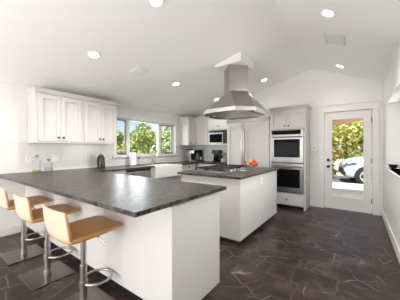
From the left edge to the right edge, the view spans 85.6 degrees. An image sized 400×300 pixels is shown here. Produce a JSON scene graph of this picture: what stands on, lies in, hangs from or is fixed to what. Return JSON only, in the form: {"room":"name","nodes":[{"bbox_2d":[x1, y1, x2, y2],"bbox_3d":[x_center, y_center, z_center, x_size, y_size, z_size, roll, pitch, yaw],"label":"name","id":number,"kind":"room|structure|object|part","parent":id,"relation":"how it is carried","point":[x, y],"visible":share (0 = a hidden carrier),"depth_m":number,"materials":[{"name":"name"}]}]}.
{"room":"kitchen","nodes":[
{"label":"kitchen","id":0,"kind":"room"},
{"bbox_2d":[0,82,182,227],"bbox_3d":[-2.816,0.155,3.406,0.160,2.250,8.600,0,0,36],"label":"wall","id":1,"kind":"structure","parent":0,"point":[13,98],"depth_m":3.29,"materials":[{"name":"white paint"}]},
{"bbox_2d":[0,224,20,236],"bbox_3d":[-4.003,1.215,1.621,0.018,0.130,4.318,0,0,36],"label":"baseboard","id":2,"kind":"structure","parent":1,"relation":"attached to","point":[13,229],"depth_m":3.22,"materials":[{"name":"white paint"}]},
{"bbox_2d":[28,91,81,143],"bbox_3d":[-2.360,-0.475,3.559,0.386,0.760,0.675,0,0,36],"label":"upper cabinet","id":3,"kind":"object","parent":1,"relation":"attached to","point":[57,119],"visible":1,"depth_m":3.40,"materials":[{"name":"grey paint"}]},
{"bbox_3d":[-2.329,-0.477,3.348,0.024,0.705,0.300,0,0,36],"label":"door","id":4,"kind":"part","parent":3,"relation":"part of","materials":[{"name":"grey paint"}]},
{"bbox_3d":[-2.377,-0.102,3.572,0.342,0.015,0.675,0,0,36],"label":"light rail","id":5,"kind":"part","parent":3,"relation":"part of","materials":[{"name":"grey paint"}]},
{"bbox_3d":[-2.145,-0.477,3.601,0.024,0.705,0.316,0,0,36],"label":"door","id":6,"kind":"part","parent":3,"relation":"part of","materials":[{"name":"grey paint"}]},
{"bbox_2d":[25,86,119,105],"bbox_3d":[-2.163,-0.885,3.830,0.385,0.060,1.425,0,0,36],"label":"trim","id":7,"kind":"structure","parent":3,"relation":"on","point":[32,89],"depth_m":3.53,"materials":[{"name":"grey paint"}]},
{"bbox_2d":[82,100,116,143],"bbox_3d":[-1.964,-0.475,4.104,0.386,0.760,0.668,0,0,36],"label":"upper cabinet","id":8,"kind":"object","parent":1,"relation":"attached to","point":[99,120],"visible":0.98,"depth_m":3.97,"materials":[{"name":"grey paint"}]},
{"bbox_3d":[-1.932,-0.477,3.895,0.024,0.705,0.297,0,0,36],"label":"door","id":9,"kind":"part","parent":8,"relation":"part of","materials":[{"name":"grey paint"}]},
{"bbox_3d":[-1.982,-0.102,4.117,0.342,0.015,0.668,0,0,36],"label":"light rail","id":10,"kind":"part","parent":8,"relation":"part of","materials":[{"name":"grey paint"}]},
{"bbox_3d":[-1.750,-0.477,4.144,0.024,0.705,0.312,0,0,36],"label":"door","id":11,"kind":"part","parent":8,"relation":"part of","materials":[{"name":"grey paint"}]},
{"bbox_2d":[0,141,226,173],"bbox_3d":[-0.977,0.127,4.542,1.480,0.477,4.600,0,0,36],"label":"backsplash","id":12,"kind":"structure","parent":1,"relation":"attached to","point":[12,154],"depth_m":3.88,"materials":[{"name":"tile"}]},
{"bbox_2d":[25,155,30,161],"bbox_3d":[-2.703,0.150,3.404,0.010,0.115,0.075,0,0,36],"label":"outlet","id":13,"kind":"object","parent":12,"relation":"attached to","point":[27,157],"visible":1,"depth_m":3.40,"materials":[{"name":"white plastic"}]},
{"bbox_2d":[53,154,60,160],"bbox_3d":[-2.470,0.150,3.723,0.010,0.115,0.120,0,0,36],"label":"light switch","id":14,"kind":"object","parent":12,"relation":"attached to","point":[56,157],"visible":1,"depth_m":3.72,"materials":[{"name":"white plastic"}]},
{"bbox_2d":[112,114,177,157],"bbox_3d":[-1.298,-0.287,5.436,0.190,0.945,2.050,0,0,36],"label":"window","id":15,"kind":"structure","parent":1,"relation":"in","point":[126,121],"depth_m":5.40,"materials":[{"name":"white paint"}]},
{"bbox_3d":[-1.790,-0.270,4.851,0.040,0.780,0.285,0,0,36],"label":"casement sash","id":16,"kind":"part","parent":15,"relation":"part of","materials":[{"name":"grey wood"}]},
{"bbox_3d":[-1.265,0.168,5.412,0.110,0.035,2.050,0,0,36],"label":"sill","id":17,"kind":"part","parent":15,"relation":"part of","materials":[{"name":"white paint"}]},
{"bbox_3d":[-0.944,-0.270,6.016,0.040,0.780,0.455,0,0,36],"label":"casement sash","id":18,"kind":"part","parent":15,"relation":"part of","materials":[{"name":"grey"}]},
{"bbox_2d":[0,0,399,116],"bbox_3d":[-0.891,-1.461,2.007,4.920,1.059,8.920,0,0,36],"label":"ceiling","id":19,"kind":"structure","parent":0,"point":[46,44],"depth_m":2.95,"materials":[{"name":"white paint"}]},
{"bbox_2d":[87,51,100,58],"bbox_3d":[-1.446,-1.279,2.942,0.166,0.049,0.169,0,0,42],"label":"ceiling light","id":20,"kind":"object","parent":19,"relation":"attached to","point":[91,54],"visible":1,"depth_m":2.94,"materials":[{"name":"white plastic"}]},
{"bbox_2d":[130,65,149,75],"bbox_3d":[-0.988,-1.282,3.548,0.235,0.067,0.240,0,0,36],"label":"ceiling vent","id":21,"kind":"object","parent":19,"relation":"in","point":[139,70],"visible":1,"depth_m":3.53,"materials":[{"name":"white metal"}]},
{"bbox_2d":[148,0,163,7],"bbox_3d":[-0.465,-1.563,2.285,0.166,0.049,0.169,0,0,42],"label":"ceiling light","id":22,"kind":"object","parent":19,"relation":"attached to","point":[153,3],"visible":1,"depth_m":2.31,"materials":[{"name":"white plastic"}]},
{"bbox_2d":[151,103,163,106],"bbox_3d":[-1.015,-1.047,5.169,0.118,0.039,0.340,0,0,36],"label":"ceiling vent","id":23,"kind":"object","parent":19,"relation":"in","point":[153,104],"visible":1,"depth_m":5.15,"materials":[{"name":"white metal"}]},
{"bbox_2d":[215,51,252,72],"bbox_3d":[0.619,-1.538,3.914,0.510,0.165,0.510,0,0,36],"label":"trim","id":24,"kind":"structure","parent":19,"relation":"attached to","point":[240,58],"depth_m":3.72,"materials":[{"name":"white paint"}]},
{"bbox_2d":[202,64,267,119],"bbox_3d":[0.619,-1.032,3.914,1.040,0.853,1.040,0,0,36],"label":"range hood","id":25,"kind":"object","parent":19,"relation":"hanging from","point":[236,103],"visible":1,"depth_m":3.71,"materials":[{"name":"silver metal"}]},
{"bbox_2d":[320,9,335,16],"bbox_3d":[1.471,-1.561,2.486,0.158,0.074,0.169,0,0,30],"label":"ceiling light","id":26,"kind":"object","parent":19,"relation":"attached to","point":[325,12],"visible":1,"depth_m":2.48,"materials":[{"name":"white plastic"}]},
{"bbox_2d":[324,33,345,45],"bbox_3d":[1.913,-1.553,3.060,0.242,0.109,0.360,0,0,36],"label":"ceiling vent","id":27,"kind":"object","parent":19,"relation":"in","point":[336,39],"visible":1,"depth_m":3.03,"materials":[{"name":"white metal"}]},
{"bbox_2d":[0,206,399,299],"bbox_3d":[-0.891,1.330,2.007,4.920,0.100,8.920,0,0,36],"label":"floor","id":28,"kind":"structure","parent":0,"point":[315,253],"depth_m":2.35,"materials":[{"name":"stone"}]},
{"bbox_2d":[0,188,51,265],"bbox_3d":[-2.145,0.857,2.627,0.421,0.843,0.483,0,0,36],"label":"bar stool","id":29,"kind":"object","parent":28,"relation":"on","point":[25,252],"visible":0.88,"depth_m":2.60,"materials":[{"name":"silver metal"}]},
{"bbox_3d":[-2.264,0.548,2.464,0.420,0.226,0.079,0,0,36],"label":"backrest","id":30,"kind":"part","parent":29,"relation":"part of","materials":[{"name":"beige leather"}]},
{"bbox_3d":[-2.145,1.274,2.628,0.400,0.011,0.380,0,0,36],"label":"plate","id":31,"kind":"part","parent":29,"relation":"part of","materials":[{"name":"grey metal"}]},
{"bbox_3d":[-2.133,0.652,2.644,0.420,0.057,0.439,0,0,36],"label":"seat","id":32,"kind":"part","parent":29,"relation":"part of","materials":[{"name":"beige leather"}]},
{"bbox_2d":[14,193,79,291],"bbox_3d":[-1.554,0.857,2.198,0.421,0.843,0.483,0,0,36],"label":"bar stool","id":33,"kind":"object","parent":28,"relation":"on","point":[35,279],"visible":0.93,"depth_m":2.17,"materials":[{"name":"beige leather"}]},
{"bbox_3d":[-1.673,0.548,2.035,0.420,0.226,0.079,0,0,36],"label":"backrest","id":34,"kind":"part","parent":33,"relation":"part of","materials":[{"name":"beige leather"}]},
{"bbox_3d":[-1.555,1.274,2.199,0.400,0.011,0.380,0,0,36],"label":"plate","id":35,"kind":"part","parent":33,"relation":"part of","materials":[{"name":"grey metal"}]},
{"bbox_3d":[-1.542,0.652,2.215,0.420,0.057,0.439,0,0,36],"label":"seat","id":36,"kind":"part","parent":33,"relation":"part of","materials":[{"name":"beige leather"}]},
{"bbox_2d":[43,205,121,299],"bbox_3d":[-0.948,0.857,1.757,0.421,0.843,0.483,0,0,36],"label":"bar stool","id":37,"kind":"object","parent":28,"relation":"on","point":[57,224],"visible":1,"depth_m":1.73,"materials":[{"name":"beige"}]},
{"bbox_3d":[-1.067,0.548,1.594,0.420,0.226,0.079,0,0,36],"label":"backrest","id":38,"kind":"part","parent":37,"relation":"part of","materials":[{"name":"beige leather"}]},
{"bbox_3d":[-0.936,0.652,1.774,0.420,0.057,0.439,0,0,36],"label":"seat","id":39,"kind":"part","parent":37,"relation":"part of","materials":[{"name":"beige leather"}]},
{"bbox_3d":[-0.948,1.274,1.758,0.400,0.011,0.380,0,0,36],"label":"plate","id":40,"kind":"part","parent":37,"relation":"part of","materials":[{"name":"grey metal"}]},
{"bbox_3d":[-0.834,0.739,1.752,0.156,0.100,0.018,0,0,4],"label":"lever","id":41,"kind":"part","parent":37,"relation":"part of","materials":[{"name":"silver metal"}]},
{"bbox_2d":[106,170,125,174],"bbox_3d":[-1.853,0.838,4.023,0.660,0.885,0.710,0,0,36],"label":"base cabinet","id":42,"kind":"object","parent":28,"relation":"on","point":[119,171],"visible":0.06,"depth_m":4.01,"materials":[{"name":"grey paint"}]},
{"bbox_2d":[25,185,219,299],"bbox_3d":[-1.274,0.838,2.715,3.136,0.885,0.655,0,0,36],"label":"base cabinet","id":43,"kind":"object","parent":28,"relation":"on","point":[170,253],"visible":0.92,"depth_m":1.79,"materials":[{"name":"grey paint"}]},
{"bbox_2d":[0,161,226,217],"bbox_3d":[-0.298,0.380,4.039,3.170,0.030,4.615,0,0,36],"label":"countertop","id":44,"kind":"structure","parent":43,"relation":"on","point":[133,196],"depth_m":2.05,"materials":[{"name":"stone"}]},
{"bbox_2d":[32,155,41,171],"bbox_3d":[-2.559,0.230,3.385,0.097,0.270,0.097,0,0,36],"label":"decanter","id":45,"kind":"object","parent":44,"relation":"on","point":[36,156],"visible":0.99,"depth_m":3.40,"materials":[{"name":"clear glass"}]},
{"bbox_2d":[45,159,52,171],"bbox_3d":[-2.465,0.265,3.515,0.092,0.200,0.092,0,0,36],"label":"decanter","id":46,"kind":"object","parent":44,"relation":"on","point":[51,167],"visible":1,"depth_m":3.54,"materials":[{"name":"clear glass"}]},
{"bbox_2d":[97,154,105,167],"bbox_3d":[-1.925,0.229,4.197,0.154,0.272,0.172,0,0,-9],"label":"kettle","id":47,"kind":"object","parent":44,"relation":"on","point":[100,159],"visible":0.99,"depth_m":4.15,"materials":[{"name":"black metal"}]},
{"bbox_2d":[129,151,135,165],"bbox_3d":[-1.504,0.200,4.838,0.170,0.330,0.170,0,0,36],"label":"paper towel holder","id":48,"kind":"object","parent":44,"relation":"on","point":[132,155],"visible":0.98,"depth_m":4.77,"materials":[{"name":"white paper"}]},
{"bbox_2d":[151,145,157,163],"bbox_3d":[-1.092,0.137,5.378,0.224,0.457,0.152,0,0,36],"label":"faucet","id":49,"kind":"object","parent":44,"relation":"on","point":[154,145],"visible":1,"depth_m":5.37,"materials":[{"name":"silver metal"}]},
{"bbox_2d":[149,164,181,177],"bbox_3d":[-0.918,0.507,5.154,0.565,0.265,0.852,0,0,36],"label":"farmhouse sink","id":50,"kind":"object","parent":44,"relation":"in","point":[160,170],"visible":0.72,"depth_m":4.95,"materials":[{"name":"white ceramic"}]},
{"bbox_2d":[185,149,197,161],"bbox_3d":[-0.240,0.184,6.367,0.326,0.360,0.220,0,0,36],"label":"espresso machine","id":51,"kind":"object","parent":44,"relation":"on","point":[190,154],"visible":0.99,"depth_m":6.30,"materials":[{"name":"silver metal"}]},
{"bbox_2d":[198,150,202,160],"bbox_3d":[0.009,0.192,6.452,0.138,0.345,0.182,0,0,-9],"label":"coffee grinder","id":52,"kind":"object","parent":44,"relation":"on","point":[199,151],"visible":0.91,"depth_m":6.42,"materials":[{"name":"black plastic"}]},
{"bbox_2d":[212,150,221,161],"bbox_3d":[0.479,0.195,6.104,0.200,0.340,0.280,0,0,36],"label":"drip coffee maker","id":53,"kind":"object","parent":44,"relation":"on","point":[217,153],"visible":0.97,"depth_m":6.04,"materials":[{"name":"black plastic"}]},
{"bbox_2d":[221,153,226,161],"bbox_3d":[0.662,0.231,5.947,0.180,0.267,0.180,0,0,36],"label":"glass jar","id":54,"kind":"object","parent":44,"relation":"on","point":[222,159],"visible":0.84,"depth_m":5.89,"materials":[{"name":"clear glass"}]},
{"bbox_3d":[-0.010,0.842,1.796,0.012,0.853,0.655,0,0,36],"label":"panel","id":55,"kind":"part","parent":43,"relation":"part of","materials":[{"name":"grey paint"}]},
{"bbox_2d":[126,168,150,177],"bbox_3d":[-1.450,0.840,4.552,0.650,0.880,0.600,0,0,36],"label":"dishwasher","id":56,"kind":"object","parent":28,"relation":"on","point":[144,172],"visible":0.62,"depth_m":4.41,"materials":[{"name":"silver metal"}]},
{"bbox_3d":[-1.238,0.426,4.397,0.028,0.037,0.590,0,0,36],"label":"control panel","id":57,"kind":"part","parent":56,"relation":"part of","materials":[{"name":"black ceramic"}]},
{"bbox_2d":[151,168,180,180],"bbox_3d":[-0.998,0.838,5.200,0.660,0.885,0.960,0,0,36],"label":"base cabinet","id":58,"kind":"object","parent":28,"relation":"on","point":[177,178],"visible":0.16,"depth_m":5.15,"materials":[{"name":"grey paint"}]},
{"bbox_3d":[-0.629,0.920,5.222,0.024,0.480,0.470,0,0,36],"label":"door","id":59,"kind":"part","parent":58,"relation":"part of","materials":[{"name":"grey paint"}]},
{"bbox_2d":[180,164,196,180],"bbox_3d":[-0.513,0.838,5.867,0.660,0.885,0.670,0,0,36],"label":"base cabinet","id":60,"kind":"object","parent":28,"relation":"on","point":[187,167],"visible":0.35,"depth_m":5.65,"materials":[{"name":"grey paint"}]},
{"bbox_3d":[-0.291,0.480,5.687,0.024,0.140,0.620,0,0,36],"label":"drawer","id":61,"kind":"part","parent":60,"relation":"part of","materials":[{"name":"grey paint"}]},
{"bbox_2d":[197,163,219,166],"bbox_3d":[0.437,0.838,5.948,0.885,0.885,0.650,0,0,36],"label":"base cabinet","id":62,"kind":"object","parent":28,"relation":"on","point":[198,164],"visible":0.09,"depth_m":5.82,"materials":[{"name":"grey paint"}]},
{"bbox_2d":[182,170,276,243],"bbox_3d":[0.591,0.838,3.773,1.021,0.885,1.600,0,0,36],"label":"kitchen island","id":63,"kind":"object","parent":28,"relation":"on","point":[246,204],"visible":0.67,"depth_m":3.03,"materials":[{"name":"grey paint"}]},
{"bbox_2d":[177,166,279,179],"bbox_3d":[0.583,0.380,3.779,1.100,0.030,1.700,0,0,36],"label":"island countertop","id":64,"kind":"structure","parent":63,"relation":"on","point":[239,175],"depth_m":3.22,"materials":[{"name":"stone"}]},
{"bbox_2d":[194,164,250,172],"bbox_3d":[0.423,0.335,3.815,0.600,0.060,0.970,0,0,36],"label":"gas cooktop","id":65,"kind":"object","parent":64,"relation":"in","point":[222,168],"visible":1,"depth_m":3.59,"materials":[{"name":"silver metal"}]},
{"bbox_3d":[0.423,0.360,3.815,0.600,0.009,0.970,0,0,36],"label":"plate","id":66,"kind":"part","parent":65,"relation":"part of","materials":[{"name":"silver metal"}]},
{"bbox_3d":[0.992,0.807,3.482,0.012,0.815,1.600,0,0,36],"label":"panel","id":67,"kind":"part","parent":63,"relation":"part of","materials":[{"name":"grey paint"}]},
{"bbox_2d":[227,116,269,167],"bbox_3d":[1.263,0.270,5.396,1.100,2.020,0.572,0,0,36],"label":"refrigerator","id":68,"kind":"object","parent":28,"relation":"on","point":[247,139],"visible":0.61,"depth_m":5.19,"materials":[{"name":"grey paint"}]},
{"bbox_3d":[0.863,0.275,5.415,0.390,1.810,0.024,0,0,36],"label":"door","id":69,"kind":"part","parent":68,"relation":"part of","materials":[{"name":"grey paint"}]},
{"bbox_3d":[1.019,0.130,5.256,0.026,1.226,0.058,0,0,36],"label":"handle","id":70,"kind":"part","parent":68,"relation":"part of","materials":[{"name":"silver metal"}]},
{"bbox_3d":[1.059,0.130,5.226,0.026,1.226,0.058,0,0,36],"label":"handle","id":71,"kind":"part","parent":68,"relation":"part of","materials":[{"name":"silver metal"}]},
{"bbox_3d":[1.332,0.275,5.074,0.590,1.810,0.024,0,0,36],"label":"door","id":72,"kind":"part","parent":68,"relation":"part of","materials":[{"name":"grey paint"}]},
{"bbox_2d":[269,104,311,210],"bbox_3d":[2.026,0.182,4.843,0.785,2.195,0.570,0,0,36],"label":"tall cabinet","id":73,"kind":"object","parent":28,"relation":"on","point":[295,117],"visible":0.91,"depth_m":4.62,"materials":[{"name":"grey paint"}]},
{"bbox_3d":[1.731,-0.635,4.760,0.346,0.390,0.024,0,0,36],"label":"door","id":74,"kind":"part","parent":73,"relation":"part of","materials":[{"name":"grey paint"}]},
{"bbox_2d":[271,162,303,193],"bbox_3d":[1.991,0.620,4.821,0.661,0.630,0.547,0,0,36],"label":"oven","id":75,"kind":"object","parent":73,"relation":"in","point":[290,176],"visible":0.8,"depth_m":4.60,"materials":[{"name":"silver metal"}]},
{"bbox_3d":[1.848,0.380,4.623,0.607,0.026,0.059,0,0,36],"label":"handle","id":76,"kind":"part","parent":75,"relation":"part of","materials":[{"name":"silver metal"}]},
{"bbox_3d":[1.860,0.627,4.649,0.531,0.385,0.004,0,0,36],"label":"glass","id":77,"kind":"part","parent":75,"relation":"part of","materials":[{"name":"black glass"}]},
{"bbox_2d":[271,129,303,162],"bbox_3d":[1.991,-0.058,4.821,0.661,0.705,0.547,0,0,36],"label":"oven","id":78,"kind":"object","parent":73,"relation":"in","point":[287,146],"visible":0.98,"depth_m":4.62,"materials":[{"name":"silver metal"}]},
{"bbox_3d":[1.848,-0.255,4.623,0.607,0.026,0.059,0,0,36],"label":"handle","id":79,"kind":"part","parent":78,"relation":"part of","materials":[{"name":"silver metal"}]},
{"bbox_3d":[1.860,-0.015,4.649,0.531,0.390,0.004,0,0,36],"label":"glass","id":80,"kind":"part","parent":78,"relation":"part of","materials":[{"name":"black glass"}]},
{"bbox_3d":[1.873,-0.358,4.658,0.661,0.096,0.022,0,0,36],"label":"control panel","id":81,"kind":"part","parent":78,"relation":"part of","materials":[{"name":"silver metal"}]},
{"bbox_3d":[1.872,1.080,4.657,0.675,0.220,0.024,0,0,36],"label":"drawer","id":82,"kind":"part","parent":73,"relation":"part of","materials":[{"name":"grey paint"}]},
{"bbox_3d":[2.029,-0.885,4.848,0.785,0.060,0.559,0,0,36],"label":"crown","id":83,"kind":"part","parent":73,"relation":"part of","materials":[{"name":"grey paint"}]},
{"bbox_3d":[2.014,-0.635,4.554,0.346,0.390,0.024,0,0,36],"label":"door","id":84,"kind":"part","parent":73,"relation":"part of","materials":[{"name":"grey paint"}]},
{"bbox_2d":[195,69,382,215],"bbox_3d":[1.684,-0.255,5.550,4.600,3.070,0.160,0,0,36],"label":"wall","id":85,"kind":"structure","parent":0,"point":[314,88],"depth_m":4.79,"materials":[{"name":"white paint"}]},
{"bbox_2d":[178,116,207,145],"bbox_3d":[-0.107,-0.512,6.316,0.789,0.805,0.694,0,0,36],"label":"upper cabinet","id":86,"kind":"object","parent":85,"relation":"attached to","point":[193,131],"visible":0.96,"depth_m":6.22,"materials":[{"name":"grey paint"}]},
{"bbox_3d":[-0.236,-0.477,6.228,0.024,0.705,0.300,0,0,36],"label":"door","id":87,"kind":"part","parent":86,"relation":"part of","materials":[{"name":"grey paint"}]},
{"bbox_3d":[-0.107,-0.885,6.316,0.789,0.060,0.694,0,0,36],"label":"crown","id":88,"kind":"part","parent":86,"relation":"part of","materials":[{"name":"grey paint"}]},
{"bbox_3d":[0.047,-0.477,6.231,0.419,0.705,0.024,0,0,36],"label":"door","id":89,"kind":"part","parent":86,"relation":"part of","materials":[{"name":"grey paint"}]},
{"bbox_2d":[208,118,226,144],"bbox_3d":[0.594,-0.512,6.011,0.701,0.805,0.364,0,0,36],"label":"upper cabinet","id":90,"kind":"object","parent":85,"relation":"attached to","point":[213,124],"visible":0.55,"depth_m":5.94,"materials":[{"name":"grey paint"}]},
{"bbox_3d":[0.511,-0.685,5.893,0.680,0.290,0.024,0,0,36],"label":"door","id":91,"kind":"part","parent":90,"relation":"part of","materials":[{"name":"grey paint"}]},
{"bbox_2d":[209,130,226,143],"bbox_3d":[0.601,-0.324,6.020,0.645,0.373,0.304,0,0,36],"label":"microwave","id":92,"kind":"object","parent":90,"relation":"in","point":[219,136],"visible":0.76,"depth_m":5.91,"materials":[{"name":"silver metal"}]},
{"bbox_3d":[0.440,-0.300,5.969,0.445,0.300,0.025,0,0,36],"label":"door","id":93,"kind":"part","parent":92,"relation":"part of","materials":[{"name":"silver metal"}]},
{"bbox_3d":[0.434,-0.295,5.956,0.400,0.230,0.005,0,0,36],"label":"glass","id":94,"kind":"part","parent":92,"relation":"part of","materials":[{"name":"black glass"}]},
{"bbox_3d":[0.703,-0.300,5.778,0.195,0.300,0.025,0,0,36],"label":"control panel","id":95,"kind":"part","parent":92,"relation":"part of","materials":[{"name":"black ceramic"}]},
{"bbox_2d":[310,200,318,206],"bbox_3d":[2.550,1.215,4.811,0.190,0.130,0.018,0,0,36],"label":"baseboard","id":96,"kind":"structure","parent":85,"relation":"attached to","point":[312,202],"depth_m":4.80,"materials":[{"name":"white paint"}]},
{"bbox_2d":[311,145,317,150],"bbox_3d":[2.546,-0.020,4.793,0.135,0.120,0.053,0,0,36],"label":"thermostat","id":97,"kind":"object","parent":85,"relation":"attached to","point":[313,147],"visible":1,"depth_m":4.77,"materials":[{"name":"white plastic"}]},
{"bbox_2d":[324,109,371,213],"bbox_3d":[3.067,0.252,4.502,0.820,2.060,0.211,0,0,36],"label":"door","id":98,"kind":"structure","parent":85,"relation":"in","point":[364,205],"depth_m":4.41,"materials":[{"name":"white paint"}]},
{"bbox_2d":[318,100,380,214],"bbox_3d":[3.029,0.168,4.449,1.070,2.225,0.040,0,0,36],"label":"trim","id":99,"kind":"structure","parent":85,"relation":"attached to","point":[374,105],"depth_m":4.25,"materials":[{"name":"white paint"}]},
{"bbox_2d":[383,39,399,248],"bbox_3d":[1.067,0.000,0.584,0.240,2.560,8.600,0,0,36],"label":"wall","id":100,"kind":"structure","parent":0,"point":[391,184],"depth_m":3.37,"materials":[{"name":"white paint"}]},
{"bbox_2d":[382,209,399,263],"bbox_3d":[0.963,1.215,0.660,0.018,0.130,8.600,0,0,36],"label":"baseboard","id":101,"kind":"structure","parent":100,"relation":"attached to","point":[391,235],"depth_m":2.94,"materials":[{"name":"white paint"}]},
{"bbox_2d":[386,77,399,179],"bbox_3d":[2.601,-0.228,2.714,0.262,1.135,1.800,0,0,36],"label":"window","id":102,"kind":"structure","parent":100,"relation":"in","point":[397,85],"depth_m":3.20,"materials":[{"name":"white paint"}]},
{"bbox_2d":[388,164,397,168],"bbox_3d":[2.962,0.274,3.311,0.124,0.070,0.124,0,0,36],"label":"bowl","id":103,"kind":"object","parent":102,"relation":"on","point":[392,166],"visible":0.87,"depth_m":3.29,"materials":[{"name":"black ceramic"}]},
{"bbox_3d":[2.601,0.325,2.714,0.262,0.030,1.800,0,0,36],"label":"sill","id":104,"kind":"part","parent":102,"relation":"part of","materials":[{"name":"white paint"}]},
{"label":"outside","id":105,"kind":"structure","parent":0,"visible":0},
{"bbox_3d":[8.817,1.640,12.135,140.000,0.280,150.000,0,0,36],"label":"terrain","id":106,"kind":"structure","parent":105,"visible":0},
{"bbox_2d":[116,128,123,149],"bbox_3d":[-5.213,0.093,12.518,2.782,2.894,2.360,0,0,10],"label":"tree","id":107,"kind":"object","parent":106,"relation":"on","point":[120,136],"visible":0.08,"depth_m":12.48,"materials":[{"name":"green plant"}]},
{"bbox_2d":[116,126,162,153],"bbox_3d":[-2.977,0.199,10.567,2.576,2.680,2.185,0,0,-18],"label":"tree","id":108,"kind":"object","parent":106,"relation":"on","point":[147,144],"visible":0.36,"depth_m":10.45,"materials":[{"name":"green plant"}]},
{"bbox_2d":[130,122,156,138],"bbox_3d":[-4.909,-0.541,19.877,4.019,4.181,3.409,0,0,33],"label":"tree","id":109,"kind":"object","parent":106,"relation":"on","point":[141,123],"visible":0.09,"depth_m":19.47,"materials":[{"name":"green plant"}]},
{"bbox_2d":[134,132,162,148],"bbox_3d":[-3.692,0.252,14.963,2.619,3.046,2.775,0,0,23],"label":"tree","id":110,"kind":"object","parent":106,"relation":"on","point":[155,141],"visible":0.02,"depth_m":14.57,"materials":[{"name":"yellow plant"}]},
{"bbox_2d":[153,127,169,152],"bbox_3d":[-1.355,0.023,12.387,3.084,3.042,2.326,0,0,27],"label":"tree","id":111,"kind":"object","parent":106,"relation":"on","point":[165,134],"visible":0.17,"depth_m":12.08,"materials":[{"name":"green plant"}]},
{"bbox_2d":[332,164,337,177],"bbox_3d":[6.090,1.041,10.680,0.939,0.970,1.166,0,0,5],"label":"shrub","id":112,"kind":"object","parent":106,"relation":"on","point":[333,165],"visible":0.05,"depth_m":10.30,"materials":[{"name":"green plant"}]},
{"bbox_2d":[332,146,343,163],"bbox_3d":[6.868,0.572,12.600,2.048,1.917,2.197,0,0,-9],"label":"shrub","id":113,"kind":"object","parent":106,"relation":"on","point":[335,154],"visible":0.09,"depth_m":11.91,"materials":[{"name":"green plant"}]},
{"bbox_2d":[332,121,362,158],"bbox_3d":[11.827,-0.607,18.116,4.244,5.110,4.472,0,0,-23],"label":"tree","id":114,"kind":"object","parent":106,"relation":"on","point":[350,134],"visible":0.58,"depth_m":16.79,"materials":[{"name":"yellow plant"}]},
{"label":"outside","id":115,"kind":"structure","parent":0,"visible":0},
{"bbox_2d":[332,175,357,183],"bbox_3d":[8.958,1.490,8.077,23.000,0.180,3.400,0,0,36],"label":"driveway","id":116,"kind":"structure","parent":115,"point":[343,179],"depth_m":9.92,"materials":[{"name":"concrete"}]},
{"bbox_2d":[338,156,362,183],"bbox_3d":[8.027,0.623,8.462,4.303,1.665,1.922,0,0,26],"label":"car","id":117,"kind":"object","parent":116,"relation":"on","point":[352,167],"visible":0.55,"depth_m":8.55,"materials":[{"name":"white paint"}]},
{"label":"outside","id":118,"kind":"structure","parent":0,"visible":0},
{"bbox_2d":[332,159,343,175],"bbox_3d":[12.677,1.180,11.494,25.000,0.800,6.500,0,0,36],"label":"gravel bank","id":119,"kind":"object","parent":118,"point":[337,161],"depth_m":13.86,"materials":[{"name":"beige"}]},
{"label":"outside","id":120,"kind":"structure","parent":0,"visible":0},
{"bbox_2d":[332,182,362,198],"bbox_3d":[5.088,1.445,5.982,5.600,0.270,4.540,0,0,36],"label":"patio","id":121,"kind":"structure","parent":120,"point":[350,190],"depth_m":6.82,"materials":[{"name":"concrete"}]},
{"bbox_2d":[332,118,362,125],"bbox_3d":[3.809,-0.007,5.242,4.800,2.635,1.840,0,0,36],"label":"porch roof","id":122,"kind":"structure","parent":121,"relation":"on","point":[334,122],"depth_m":6.07,"materials":[{"name":"beige wood"}]}
]}

